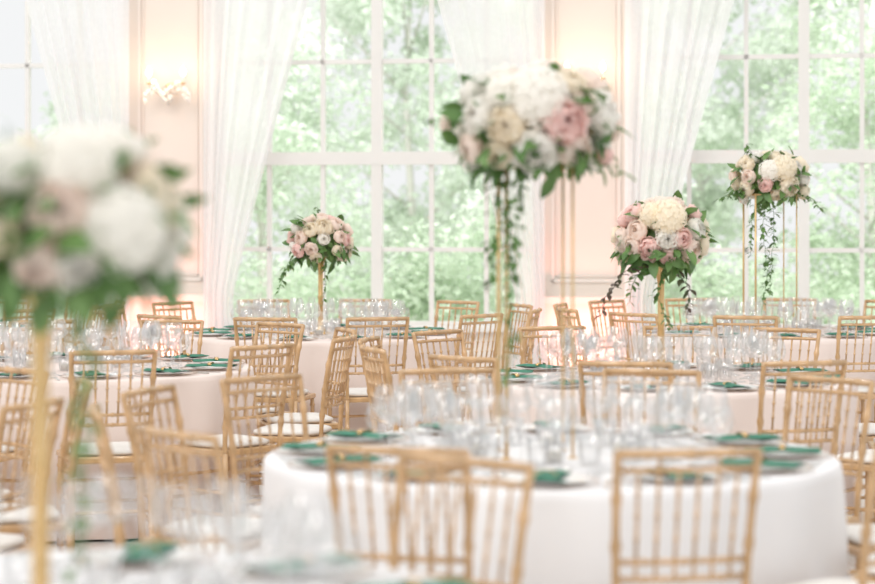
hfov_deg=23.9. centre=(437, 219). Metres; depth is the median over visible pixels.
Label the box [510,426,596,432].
charger plate
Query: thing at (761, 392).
chair
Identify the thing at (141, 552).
napkin
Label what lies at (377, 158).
window
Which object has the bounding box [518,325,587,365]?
chair
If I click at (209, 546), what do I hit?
cushion
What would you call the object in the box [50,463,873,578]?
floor
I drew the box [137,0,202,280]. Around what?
trim
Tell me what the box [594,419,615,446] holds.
tumbler
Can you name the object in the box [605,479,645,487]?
fork
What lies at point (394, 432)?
knife
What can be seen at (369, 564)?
charger plate
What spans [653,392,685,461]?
wine glass
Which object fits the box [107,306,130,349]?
chair
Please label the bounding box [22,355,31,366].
votive candle
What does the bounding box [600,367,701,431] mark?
chair
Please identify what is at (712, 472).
fork
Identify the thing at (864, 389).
cushion
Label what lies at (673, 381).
wine glass
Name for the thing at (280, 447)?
charger plate
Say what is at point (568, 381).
napkin
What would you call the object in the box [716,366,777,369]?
charger plate
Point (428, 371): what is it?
chair
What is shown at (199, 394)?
tablecloth
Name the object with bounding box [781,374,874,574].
chair
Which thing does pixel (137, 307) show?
trim
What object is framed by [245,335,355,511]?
chair
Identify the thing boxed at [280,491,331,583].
wine glass
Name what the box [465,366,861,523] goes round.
tablecloth
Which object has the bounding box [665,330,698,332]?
napkin
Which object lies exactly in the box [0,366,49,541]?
chair
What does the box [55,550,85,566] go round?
knife
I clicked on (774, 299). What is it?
chair
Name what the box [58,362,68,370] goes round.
votive candle
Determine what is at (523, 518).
chair
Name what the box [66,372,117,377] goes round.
dinner plate
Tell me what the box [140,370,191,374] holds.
dinner plate
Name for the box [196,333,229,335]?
dinner plate
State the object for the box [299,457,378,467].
dinner plate
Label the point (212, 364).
napkin
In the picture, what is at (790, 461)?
fork
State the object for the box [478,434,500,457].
tumbler
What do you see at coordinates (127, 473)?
wine glass
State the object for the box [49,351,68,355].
napkin
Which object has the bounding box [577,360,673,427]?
chair
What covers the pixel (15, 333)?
tablecloth
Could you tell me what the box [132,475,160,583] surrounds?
champagne flute
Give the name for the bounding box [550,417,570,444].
tumbler
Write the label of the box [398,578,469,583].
napkin
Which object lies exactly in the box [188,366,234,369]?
dinner plate
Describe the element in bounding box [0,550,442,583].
tablecloth
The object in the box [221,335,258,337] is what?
dinner plate
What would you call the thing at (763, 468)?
dinner plate
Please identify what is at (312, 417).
cushion
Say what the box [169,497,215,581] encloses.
water goblet
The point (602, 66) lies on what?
wall sconce
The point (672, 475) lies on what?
napkin
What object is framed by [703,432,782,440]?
napkin
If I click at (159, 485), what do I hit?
wine glass
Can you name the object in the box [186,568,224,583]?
tumbler
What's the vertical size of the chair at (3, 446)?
0.931 m
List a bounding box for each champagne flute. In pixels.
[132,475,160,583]
[257,515,286,581]
[272,500,299,562]
[590,398,610,471]
[628,378,646,443]
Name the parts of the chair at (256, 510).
seat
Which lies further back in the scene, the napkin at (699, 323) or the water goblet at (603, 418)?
the napkin at (699, 323)
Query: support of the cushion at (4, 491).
on the chair at (24, 371)
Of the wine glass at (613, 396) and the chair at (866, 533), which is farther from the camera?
the wine glass at (613, 396)
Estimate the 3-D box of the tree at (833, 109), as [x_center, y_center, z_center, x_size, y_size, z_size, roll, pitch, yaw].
[5.184,-1.075,24.368,3.328,5.674,3.209,0,0,16]
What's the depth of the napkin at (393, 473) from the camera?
5.93 m
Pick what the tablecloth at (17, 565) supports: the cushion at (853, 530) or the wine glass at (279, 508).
the wine glass at (279, 508)
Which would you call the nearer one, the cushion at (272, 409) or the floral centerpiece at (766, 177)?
the cushion at (272, 409)
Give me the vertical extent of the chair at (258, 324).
0.931 m
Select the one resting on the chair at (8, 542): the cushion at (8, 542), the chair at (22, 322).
the cushion at (8, 542)
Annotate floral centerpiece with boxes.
[0,123,209,583]
[275,207,359,333]
[426,59,635,458]
[594,190,718,378]
[714,144,825,333]
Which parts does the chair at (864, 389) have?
backrest, leg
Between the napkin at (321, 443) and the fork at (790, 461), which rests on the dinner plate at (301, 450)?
the napkin at (321, 443)
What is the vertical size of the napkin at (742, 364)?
0.021 m
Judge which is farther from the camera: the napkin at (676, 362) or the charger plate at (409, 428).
the napkin at (676, 362)
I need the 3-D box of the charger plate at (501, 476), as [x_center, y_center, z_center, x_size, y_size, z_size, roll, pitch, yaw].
[0.309,0.744,5.867,0.308,0.010,0.308,0,0,4]
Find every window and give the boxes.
[0,0,98,328]
[237,0,513,331]
[665,0,874,327]
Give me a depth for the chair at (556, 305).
13.99 m
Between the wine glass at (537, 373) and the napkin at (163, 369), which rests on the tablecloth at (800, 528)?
the wine glass at (537, 373)
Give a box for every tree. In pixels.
[2,91,74,317]
[233,2,399,319]
[295,0,495,319]
[414,79,706,320]
[657,0,830,319]
[739,0,874,323]
[846,20,874,224]
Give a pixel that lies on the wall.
(585, 27)
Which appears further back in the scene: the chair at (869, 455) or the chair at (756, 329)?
the chair at (756, 329)
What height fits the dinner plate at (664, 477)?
0.013 m
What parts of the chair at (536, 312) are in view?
leg, backrest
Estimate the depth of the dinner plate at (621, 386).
9.08 m
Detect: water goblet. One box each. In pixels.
[50,504,83,577]
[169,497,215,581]
[267,510,314,575]
[312,531,362,580]
[427,393,454,440]
[478,417,510,474]
[574,418,606,475]
[703,406,733,461]
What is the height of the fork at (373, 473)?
0.003 m
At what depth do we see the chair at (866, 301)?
14.91 m
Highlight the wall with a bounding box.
[50,0,624,366]
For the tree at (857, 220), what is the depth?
29.34 m
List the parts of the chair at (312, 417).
seat, backrest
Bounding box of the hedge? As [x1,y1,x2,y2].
[0,209,874,323]
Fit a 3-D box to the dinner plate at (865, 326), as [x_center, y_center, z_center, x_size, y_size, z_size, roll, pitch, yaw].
[2.857,0.738,14.168,0.248,0.013,0.248,0,0,-30]
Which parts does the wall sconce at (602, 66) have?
bulb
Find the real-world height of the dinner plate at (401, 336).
0.013 m
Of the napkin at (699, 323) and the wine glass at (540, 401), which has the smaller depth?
the wine glass at (540, 401)
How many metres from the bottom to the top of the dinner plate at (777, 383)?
0.013 m
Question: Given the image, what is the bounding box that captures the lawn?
[24,281,857,323]
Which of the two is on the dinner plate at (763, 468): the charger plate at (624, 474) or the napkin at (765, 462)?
the napkin at (765, 462)
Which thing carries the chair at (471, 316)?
on the floor
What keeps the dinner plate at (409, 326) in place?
on the charger plate
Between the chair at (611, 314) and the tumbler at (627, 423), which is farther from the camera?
the chair at (611, 314)
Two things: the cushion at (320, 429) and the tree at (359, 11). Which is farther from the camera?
the tree at (359, 11)
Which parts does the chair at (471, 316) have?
leg, seat, leg, leg, backrest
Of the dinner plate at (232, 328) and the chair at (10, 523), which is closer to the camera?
the chair at (10, 523)
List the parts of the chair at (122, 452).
leg, seat, backrest, leg, leg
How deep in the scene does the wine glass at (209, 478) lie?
4.23 m
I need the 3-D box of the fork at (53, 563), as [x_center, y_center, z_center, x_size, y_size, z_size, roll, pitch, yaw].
[-0.864,0.747,4.555,0.024,0.003,0.195,0,0,-23]
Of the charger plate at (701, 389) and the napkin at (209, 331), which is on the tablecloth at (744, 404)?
the charger plate at (701, 389)
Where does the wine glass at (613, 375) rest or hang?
on the tablecloth at (800, 528)
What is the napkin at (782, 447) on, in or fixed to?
on the dinner plate at (782, 454)
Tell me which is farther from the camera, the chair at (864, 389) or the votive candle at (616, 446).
the chair at (864, 389)
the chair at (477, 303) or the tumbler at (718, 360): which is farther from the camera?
the chair at (477, 303)
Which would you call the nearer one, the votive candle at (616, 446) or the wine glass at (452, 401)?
the wine glass at (452, 401)
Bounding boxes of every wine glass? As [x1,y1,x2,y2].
[57,480,107,582]
[86,473,134,579]
[152,485,202,538]
[186,523,243,583]
[202,478,251,583]
[216,494,268,572]
[232,508,286,578]
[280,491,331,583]
[293,513,348,573]
[398,380,428,445]
[449,401,482,471]
[457,375,486,439]
[533,373,560,437]
[536,401,570,434]
[544,397,577,468]
[586,377,615,442]
[609,375,638,440]
[609,396,642,467]
[635,380,665,447]
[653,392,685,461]
[670,381,699,446]
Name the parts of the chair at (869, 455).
seat, leg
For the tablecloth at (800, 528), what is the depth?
5.88 m
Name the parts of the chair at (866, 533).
backrest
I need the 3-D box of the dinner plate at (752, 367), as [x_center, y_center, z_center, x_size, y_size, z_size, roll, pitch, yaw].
[1.552,0.738,10.346,0.248,0.013,0.248,0,0,42]
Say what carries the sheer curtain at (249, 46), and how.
hanging from the curtain rod
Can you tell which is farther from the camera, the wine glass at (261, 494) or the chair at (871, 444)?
the chair at (871, 444)
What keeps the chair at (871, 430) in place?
on the floor
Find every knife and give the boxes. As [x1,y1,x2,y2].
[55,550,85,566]
[280,457,311,458]
[326,471,375,474]
[389,431,415,437]
[605,479,609,488]
[721,476,747,480]
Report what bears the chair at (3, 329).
on the floor
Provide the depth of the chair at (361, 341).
10.20 m
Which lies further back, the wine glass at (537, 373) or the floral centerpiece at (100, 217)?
the wine glass at (537, 373)
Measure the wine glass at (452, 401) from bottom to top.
0.220 m
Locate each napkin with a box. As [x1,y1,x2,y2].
[0,373,16,375]
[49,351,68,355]
[74,370,105,375]
[109,541,180,561]
[144,367,189,372]
[163,353,208,357]
[184,362,236,366]
[191,330,230,333]
[193,357,239,361]
[203,327,231,330]
[221,332,258,336]
[240,552,361,573]
[281,440,358,447]
[295,453,382,464]
[325,429,400,438]
[333,322,358,325]
[376,465,444,475]
[386,332,411,335]
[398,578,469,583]
[409,326,444,329]
[417,422,478,431]
[488,373,543,378]
[501,367,533,372]
[515,362,560,367]
[520,469,570,482]
[532,420,569,428]
[540,378,587,384]
[625,385,655,388]
[631,423,687,432]
[662,466,716,479]
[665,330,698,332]
[665,359,687,364]
[685,322,712,324]
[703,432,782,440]
[708,381,751,387]
[717,457,805,467]
[718,331,739,335]
[724,362,760,367]
[744,444,820,452]
[766,379,814,383]
[773,367,827,371]
[778,332,796,335]
[813,375,845,377]
[826,331,859,335]
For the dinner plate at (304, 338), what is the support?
on the charger plate
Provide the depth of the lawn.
47.18 m
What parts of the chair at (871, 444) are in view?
seat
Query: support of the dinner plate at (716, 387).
on the charger plate at (701, 389)
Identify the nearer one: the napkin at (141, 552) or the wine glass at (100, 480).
the wine glass at (100, 480)
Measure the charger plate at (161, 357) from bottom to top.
0.010 m
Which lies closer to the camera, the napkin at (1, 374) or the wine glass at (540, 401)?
the wine glass at (540, 401)
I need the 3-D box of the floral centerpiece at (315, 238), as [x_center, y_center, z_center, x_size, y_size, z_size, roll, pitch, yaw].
[-0.788,0.332,13.629,0.522,0.836,0.483,0,0,16]
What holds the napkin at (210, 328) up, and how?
on the dinner plate
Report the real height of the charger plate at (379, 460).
0.010 m
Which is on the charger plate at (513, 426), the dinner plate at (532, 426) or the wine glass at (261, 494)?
the dinner plate at (532, 426)
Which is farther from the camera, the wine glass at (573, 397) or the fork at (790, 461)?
the fork at (790, 461)
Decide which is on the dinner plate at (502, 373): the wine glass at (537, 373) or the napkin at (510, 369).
the napkin at (510, 369)
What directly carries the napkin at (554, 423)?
on the dinner plate at (532, 426)
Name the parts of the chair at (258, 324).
backrest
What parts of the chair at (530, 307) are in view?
backrest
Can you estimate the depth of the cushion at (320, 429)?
10.10 m
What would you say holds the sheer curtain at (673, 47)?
hanging from the curtain rod
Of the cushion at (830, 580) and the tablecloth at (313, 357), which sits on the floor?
the tablecloth at (313, 357)
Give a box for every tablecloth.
[0,327,31,357]
[0,356,259,540]
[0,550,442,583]
[179,327,463,453]
[262,427,848,583]
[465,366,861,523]
[630,326,874,448]
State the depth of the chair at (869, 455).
8.96 m
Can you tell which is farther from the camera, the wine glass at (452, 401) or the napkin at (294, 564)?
the wine glass at (452, 401)
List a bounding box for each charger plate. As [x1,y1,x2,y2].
[74,548,215,569]
[134,371,197,375]
[157,357,213,360]
[229,560,373,581]
[274,447,347,455]
[288,460,388,469]
[319,435,408,442]
[369,471,472,481]
[405,428,491,434]
[497,476,599,487]
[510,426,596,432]
[574,364,621,367]
[614,429,702,436]
[621,474,728,484]
[696,438,788,445]
[701,389,754,390]
[710,463,812,473]
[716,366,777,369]
[747,451,831,458]
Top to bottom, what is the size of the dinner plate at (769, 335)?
0.013 m
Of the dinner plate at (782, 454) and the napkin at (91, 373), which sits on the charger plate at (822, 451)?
the dinner plate at (782, 454)
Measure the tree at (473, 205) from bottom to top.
5.651 m
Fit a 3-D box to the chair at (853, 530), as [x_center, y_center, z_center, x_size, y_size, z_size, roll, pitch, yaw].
[1.554,1.035,6.832,0.490,0.931,0.406,0,0,-11]
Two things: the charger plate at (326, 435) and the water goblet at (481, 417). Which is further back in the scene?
the charger plate at (326, 435)
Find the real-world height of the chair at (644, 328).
0.931 m
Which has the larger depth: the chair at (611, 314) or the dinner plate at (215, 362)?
the chair at (611, 314)
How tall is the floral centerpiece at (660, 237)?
0.895 m
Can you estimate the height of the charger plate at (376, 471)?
0.010 m
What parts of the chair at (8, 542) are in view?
seat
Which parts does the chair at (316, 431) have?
leg, seat, backrest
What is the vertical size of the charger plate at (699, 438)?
0.010 m
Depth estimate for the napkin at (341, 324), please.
14.30 m
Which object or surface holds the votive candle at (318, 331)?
on the tablecloth at (313, 357)
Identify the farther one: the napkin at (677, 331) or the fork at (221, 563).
the napkin at (677, 331)
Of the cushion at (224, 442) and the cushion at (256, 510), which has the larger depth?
the cushion at (224, 442)
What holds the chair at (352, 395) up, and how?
on the floor
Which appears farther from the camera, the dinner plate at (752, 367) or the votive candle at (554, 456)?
the dinner plate at (752, 367)
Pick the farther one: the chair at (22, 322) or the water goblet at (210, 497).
the chair at (22, 322)
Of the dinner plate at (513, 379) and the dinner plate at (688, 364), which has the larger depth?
the dinner plate at (688, 364)
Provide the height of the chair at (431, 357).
0.931 m
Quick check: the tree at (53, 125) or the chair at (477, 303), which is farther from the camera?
the tree at (53, 125)
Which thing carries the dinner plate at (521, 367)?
on the charger plate
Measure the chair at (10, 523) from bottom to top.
0.931 m
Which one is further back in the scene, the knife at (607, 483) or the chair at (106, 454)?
the chair at (106, 454)
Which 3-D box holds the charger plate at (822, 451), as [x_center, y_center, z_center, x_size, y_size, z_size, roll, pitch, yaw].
[1.093,0.744,6.549,0.308,0.010,0.308,0,0,4]
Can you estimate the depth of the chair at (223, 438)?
9.58 m
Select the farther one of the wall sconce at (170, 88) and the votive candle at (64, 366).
the wall sconce at (170, 88)
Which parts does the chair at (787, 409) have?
seat, leg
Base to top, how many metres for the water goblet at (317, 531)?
0.172 m
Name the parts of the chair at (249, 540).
backrest, seat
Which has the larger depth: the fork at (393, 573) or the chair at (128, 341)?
the chair at (128, 341)
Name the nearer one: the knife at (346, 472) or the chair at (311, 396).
the knife at (346, 472)
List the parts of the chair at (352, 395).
leg, leg, seat, backrest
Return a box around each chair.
[0,309,54,357]
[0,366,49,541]
[0,377,93,550]
[0,396,64,552]
[0,445,29,541]
[8,319,77,356]
[56,349,157,546]
[61,310,96,352]
[83,303,113,349]
[87,402,239,552]
[97,310,119,349]
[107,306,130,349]
[120,384,261,552]
[135,424,233,552]
[136,314,185,356]
[138,319,203,356]
[151,301,196,356]
[167,343,293,524]
[219,373,309,517]
[233,317,315,412]
[237,299,290,324]
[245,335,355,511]
[251,321,304,453]
[257,327,355,479]
[325,443,473,578]
[328,316,409,431]
[338,298,391,324]
[357,335,413,431]
[359,345,398,431]
[388,453,535,583]
[398,367,496,430]
[406,313,503,427]
[411,329,469,424]
[428,354,503,426]
[434,300,479,366]
[463,303,532,379]
[463,308,541,416]
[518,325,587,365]
[553,303,574,365]
[556,307,583,365]
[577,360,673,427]
[588,299,630,360]
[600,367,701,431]
[609,312,657,361]
[610,446,762,583]
[642,325,714,365]
[664,297,715,325]
[713,315,777,368]
[751,327,820,368]
[757,359,847,456]
[763,297,816,325]
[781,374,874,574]
[797,447,874,583]
[835,315,874,422]
[837,449,874,521]
[847,524,874,557]
[851,553,874,582]
[859,403,874,498]
[862,299,874,322]
[868,438,874,523]
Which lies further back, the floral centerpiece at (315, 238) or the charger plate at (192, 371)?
the floral centerpiece at (315, 238)
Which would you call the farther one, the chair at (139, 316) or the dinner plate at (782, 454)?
the chair at (139, 316)
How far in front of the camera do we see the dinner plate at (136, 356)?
11.13 m
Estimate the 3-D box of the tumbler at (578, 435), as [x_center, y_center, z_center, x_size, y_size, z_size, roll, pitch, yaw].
[0.465,0.705,6.312,0.072,0.090,0.072,0,0,-26]
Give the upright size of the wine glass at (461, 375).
0.220 m
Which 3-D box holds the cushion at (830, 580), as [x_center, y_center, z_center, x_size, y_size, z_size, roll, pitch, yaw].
[1.124,1.037,5.721,0.355,0.035,0.344,0,0,-41]
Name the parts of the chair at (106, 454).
backrest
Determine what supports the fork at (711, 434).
on the tablecloth at (800, 528)
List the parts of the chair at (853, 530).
seat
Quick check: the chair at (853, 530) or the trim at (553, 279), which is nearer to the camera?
the chair at (853, 530)
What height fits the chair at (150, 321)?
0.931 m
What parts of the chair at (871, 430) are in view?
seat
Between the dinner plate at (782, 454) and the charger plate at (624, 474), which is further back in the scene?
the dinner plate at (782, 454)
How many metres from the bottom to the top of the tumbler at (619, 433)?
0.090 m
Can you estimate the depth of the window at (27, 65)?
18.07 m
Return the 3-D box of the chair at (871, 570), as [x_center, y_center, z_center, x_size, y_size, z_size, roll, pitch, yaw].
[1.510,1.035,6.204,0.490,0.931,0.406,0,0,19]
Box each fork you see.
[50,559,60,565]
[208,553,235,568]
[340,572,399,583]
[352,473,375,477]
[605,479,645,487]
[688,434,718,438]
[712,472,770,478]
[790,461,823,462]
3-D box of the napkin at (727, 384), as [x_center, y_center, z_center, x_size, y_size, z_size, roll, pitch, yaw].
[1.287,0.720,9.101,0.132,0.021,0.240,0,0,-10]
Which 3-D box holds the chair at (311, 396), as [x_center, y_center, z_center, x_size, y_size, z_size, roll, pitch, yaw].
[-0.981,1.035,12.402,0.406,0.931,0.490,0,0,10]
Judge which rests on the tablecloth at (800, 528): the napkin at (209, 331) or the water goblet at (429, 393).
the water goblet at (429, 393)
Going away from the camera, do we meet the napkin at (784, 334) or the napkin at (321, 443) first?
the napkin at (321, 443)
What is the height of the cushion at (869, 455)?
0.035 m
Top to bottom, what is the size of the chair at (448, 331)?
0.931 m
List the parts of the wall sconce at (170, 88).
bulb, bulb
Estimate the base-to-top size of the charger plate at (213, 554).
0.010 m
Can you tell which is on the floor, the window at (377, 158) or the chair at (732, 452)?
the chair at (732, 452)
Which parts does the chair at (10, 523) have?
seat, leg, leg, backrest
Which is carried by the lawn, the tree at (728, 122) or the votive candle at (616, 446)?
the tree at (728, 122)
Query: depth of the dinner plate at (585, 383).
9.20 m
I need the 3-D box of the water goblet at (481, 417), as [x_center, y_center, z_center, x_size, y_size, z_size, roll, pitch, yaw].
[0.168,0.664,6.094,0.096,0.172,0.096,0,0,34]
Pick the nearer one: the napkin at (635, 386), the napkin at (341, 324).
the napkin at (635, 386)
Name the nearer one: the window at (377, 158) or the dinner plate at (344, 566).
the dinner plate at (344, 566)
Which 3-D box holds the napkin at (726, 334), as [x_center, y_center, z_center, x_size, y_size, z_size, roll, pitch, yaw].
[1.853,0.720,13.164,0.132,0.021,0.240,0,0,27]
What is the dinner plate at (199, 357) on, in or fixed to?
on the charger plate at (161, 357)
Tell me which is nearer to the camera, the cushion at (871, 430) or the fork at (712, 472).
the fork at (712, 472)
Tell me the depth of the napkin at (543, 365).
10.28 m
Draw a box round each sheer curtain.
[26,0,128,349]
[203,0,308,328]
[437,0,544,368]
[625,0,733,360]
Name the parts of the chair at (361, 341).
backrest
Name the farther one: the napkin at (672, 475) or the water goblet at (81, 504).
the napkin at (672, 475)
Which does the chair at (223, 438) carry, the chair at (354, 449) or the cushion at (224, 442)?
the cushion at (224, 442)
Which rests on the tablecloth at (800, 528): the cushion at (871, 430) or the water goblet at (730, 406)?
the water goblet at (730, 406)
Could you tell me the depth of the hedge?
21.18 m
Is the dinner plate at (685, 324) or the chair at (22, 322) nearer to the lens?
the chair at (22, 322)
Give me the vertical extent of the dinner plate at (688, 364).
0.013 m
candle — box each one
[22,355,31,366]
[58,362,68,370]
[74,357,84,360]
[313,326,323,334]
[468,433,490,454]
[536,426,556,446]
[543,442,565,462]
[609,434,631,454]
[701,364,715,377]
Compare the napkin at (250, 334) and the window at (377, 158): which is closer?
the napkin at (250, 334)
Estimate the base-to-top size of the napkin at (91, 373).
0.021 m
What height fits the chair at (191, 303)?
0.931 m
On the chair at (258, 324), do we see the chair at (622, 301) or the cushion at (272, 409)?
the cushion at (272, 409)
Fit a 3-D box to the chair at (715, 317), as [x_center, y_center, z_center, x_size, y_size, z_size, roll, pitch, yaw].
[1.905,1.035,12.625,0.406,0.931,0.490,0,0,15]
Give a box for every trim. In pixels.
[129,294,202,356]
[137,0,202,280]
[545,297,624,365]
[551,0,620,282]
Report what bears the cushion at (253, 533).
on the chair at (249, 540)
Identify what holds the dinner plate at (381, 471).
on the charger plate at (376, 471)
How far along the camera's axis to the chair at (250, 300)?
14.94 m
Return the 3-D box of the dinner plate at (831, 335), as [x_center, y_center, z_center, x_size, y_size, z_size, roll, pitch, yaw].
[2.587,0.738,13.164,0.248,0.013,0.248,0,0,-30]
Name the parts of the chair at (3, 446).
seat, leg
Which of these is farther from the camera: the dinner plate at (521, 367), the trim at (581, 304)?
the trim at (581, 304)
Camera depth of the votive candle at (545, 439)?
6.81 m
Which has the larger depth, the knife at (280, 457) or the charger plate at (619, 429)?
the charger plate at (619, 429)
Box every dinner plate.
[0,374,31,377]
[49,353,68,357]
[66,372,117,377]
[88,546,201,564]
[110,355,147,357]
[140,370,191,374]
[162,356,207,359]
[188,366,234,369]
[192,361,239,363]
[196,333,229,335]
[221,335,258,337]
[224,327,254,329]
[244,555,359,576]
[274,336,312,339]
[284,448,325,453]
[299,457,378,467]
[328,432,399,441]
[361,579,435,583]
[377,470,461,479]
[379,326,410,328]
[386,335,418,337]
[413,425,482,433]
[489,378,541,381]
[501,372,533,375]
[503,473,589,485]
[516,366,564,370]
[519,423,587,431]
[537,381,591,387]
[616,385,667,390]
[623,426,693,435]
[632,472,716,481]
[665,332,699,333]
[673,362,699,366]
[685,324,718,325]
[702,384,757,389]
[705,435,778,444]
[709,334,746,336]
[722,460,802,471]
[723,364,768,369]
[762,451,821,457]
[766,381,819,386]
[769,335,806,336]
[774,370,818,371]
[790,324,823,326]
[824,334,862,336]
[841,326,870,328]
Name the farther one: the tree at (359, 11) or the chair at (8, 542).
the tree at (359, 11)
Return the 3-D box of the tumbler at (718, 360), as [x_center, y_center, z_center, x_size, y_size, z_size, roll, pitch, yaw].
[1.353,0.705,9.706,0.072,0.090,0.072,0,0,12]
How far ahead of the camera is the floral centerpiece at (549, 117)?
6.45 m
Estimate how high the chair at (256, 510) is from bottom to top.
0.931 m
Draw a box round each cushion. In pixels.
[0,503,59,523]
[0,533,24,550]
[2,445,13,452]
[2,489,15,499]
[69,442,140,455]
[162,516,261,539]
[177,434,269,448]
[179,543,237,552]
[250,504,261,514]
[253,423,331,435]
[256,389,308,396]
[257,404,277,413]
[262,412,333,423]
[335,387,396,396]
[416,384,465,392]
[436,417,464,424]
[797,578,874,583]
[837,449,873,463]
[847,524,874,544]
[858,386,874,392]
[859,423,874,435]
[868,553,874,575]
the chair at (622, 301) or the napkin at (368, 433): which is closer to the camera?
the napkin at (368, 433)
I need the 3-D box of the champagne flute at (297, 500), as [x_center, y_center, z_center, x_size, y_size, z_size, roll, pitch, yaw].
[-0.286,0.637,3.907,0.064,0.225,0.064,0,0,-23]
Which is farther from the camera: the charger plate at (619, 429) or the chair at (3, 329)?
the chair at (3, 329)
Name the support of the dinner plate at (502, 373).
on the charger plate
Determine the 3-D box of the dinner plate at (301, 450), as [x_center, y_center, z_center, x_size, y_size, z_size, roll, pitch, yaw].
[-0.373,0.738,6.651,0.248,0.013,0.248,0,0,4]
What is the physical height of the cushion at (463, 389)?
0.035 m
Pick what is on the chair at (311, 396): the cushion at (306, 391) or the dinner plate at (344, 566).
the cushion at (306, 391)
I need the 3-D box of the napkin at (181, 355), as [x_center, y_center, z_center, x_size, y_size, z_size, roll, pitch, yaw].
[-1.349,0.720,11.037,0.132,0.021,0.240,0,0,40]
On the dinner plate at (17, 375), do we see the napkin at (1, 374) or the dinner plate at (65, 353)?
the napkin at (1, 374)
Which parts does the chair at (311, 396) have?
backrest, seat, leg, leg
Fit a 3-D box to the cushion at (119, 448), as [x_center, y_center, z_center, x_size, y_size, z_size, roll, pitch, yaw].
[-1.509,1.037,9.386,0.355,0.035,0.344,0,0,-17]
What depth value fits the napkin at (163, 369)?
9.96 m
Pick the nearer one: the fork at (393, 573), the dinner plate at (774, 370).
the fork at (393, 573)
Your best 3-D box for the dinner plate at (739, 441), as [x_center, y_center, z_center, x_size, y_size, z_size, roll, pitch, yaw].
[1.021,0.738,6.922,0.248,0.013,0.248,0,0,-26]
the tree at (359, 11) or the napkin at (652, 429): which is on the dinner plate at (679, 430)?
the napkin at (652, 429)
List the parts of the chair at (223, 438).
leg, seat, leg, leg, backrest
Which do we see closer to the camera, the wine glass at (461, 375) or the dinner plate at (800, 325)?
the wine glass at (461, 375)
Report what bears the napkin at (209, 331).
on the dinner plate at (207, 334)
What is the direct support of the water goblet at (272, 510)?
on the tablecloth at (17, 565)
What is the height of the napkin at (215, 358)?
0.021 m
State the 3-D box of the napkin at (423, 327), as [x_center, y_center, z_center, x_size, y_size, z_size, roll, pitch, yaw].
[-0.079,0.720,13.851,0.240,0.021,0.132,0,0,-13]
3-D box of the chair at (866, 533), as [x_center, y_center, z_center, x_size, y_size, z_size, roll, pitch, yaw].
[1.158,1.035,5.682,0.406,0.931,0.490,0,0,-41]
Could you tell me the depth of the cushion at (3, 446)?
9.36 m
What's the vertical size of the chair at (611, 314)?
0.931 m
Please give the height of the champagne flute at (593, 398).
0.225 m
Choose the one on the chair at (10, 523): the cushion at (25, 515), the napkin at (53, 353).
the cushion at (25, 515)
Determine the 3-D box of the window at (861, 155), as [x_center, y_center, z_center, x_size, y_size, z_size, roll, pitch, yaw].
[3.016,-0.805,17.004,2.820,3.490,0.190,0,0,9]
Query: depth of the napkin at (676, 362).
10.51 m
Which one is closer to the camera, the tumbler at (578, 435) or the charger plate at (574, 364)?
the tumbler at (578, 435)
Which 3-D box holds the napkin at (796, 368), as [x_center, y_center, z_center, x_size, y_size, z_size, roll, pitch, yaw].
[1.759,0.720,10.027,0.240,0.021,0.132,0,0,-12]
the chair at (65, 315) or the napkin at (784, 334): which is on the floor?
the chair at (65, 315)
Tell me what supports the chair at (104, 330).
on the floor
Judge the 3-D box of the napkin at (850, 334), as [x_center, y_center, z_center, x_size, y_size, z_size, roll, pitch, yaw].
[2.587,0.720,13.164,0.132,0.021,0.240,0,0,-26]
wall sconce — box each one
[143,67,190,104]
[564,61,605,79]
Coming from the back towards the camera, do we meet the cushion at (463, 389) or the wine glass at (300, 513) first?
the cushion at (463, 389)
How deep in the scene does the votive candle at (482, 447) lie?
6.58 m
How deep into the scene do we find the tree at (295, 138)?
24.27 m
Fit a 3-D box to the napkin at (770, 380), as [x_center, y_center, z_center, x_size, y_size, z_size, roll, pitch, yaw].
[1.606,0.720,9.308,0.132,0.021,0.240,0,0,-42]
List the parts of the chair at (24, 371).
seat, leg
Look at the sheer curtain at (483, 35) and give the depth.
17.18 m
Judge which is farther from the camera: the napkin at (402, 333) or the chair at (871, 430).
the napkin at (402, 333)
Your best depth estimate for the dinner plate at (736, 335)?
13.19 m
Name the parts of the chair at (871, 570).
seat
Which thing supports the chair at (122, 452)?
on the floor
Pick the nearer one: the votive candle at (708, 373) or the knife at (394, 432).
the knife at (394, 432)
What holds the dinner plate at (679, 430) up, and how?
on the charger plate at (619, 429)
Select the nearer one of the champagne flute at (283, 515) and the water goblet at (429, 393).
the champagne flute at (283, 515)
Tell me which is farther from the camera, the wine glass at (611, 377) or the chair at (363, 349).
the chair at (363, 349)
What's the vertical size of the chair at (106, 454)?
0.931 m
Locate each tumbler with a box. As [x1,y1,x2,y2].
[86,550,121,582]
[152,556,188,583]
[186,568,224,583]
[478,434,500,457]
[526,436,549,466]
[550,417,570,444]
[578,435,600,465]
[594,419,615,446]
[619,433,642,462]
[627,423,648,449]
[718,360,732,379]

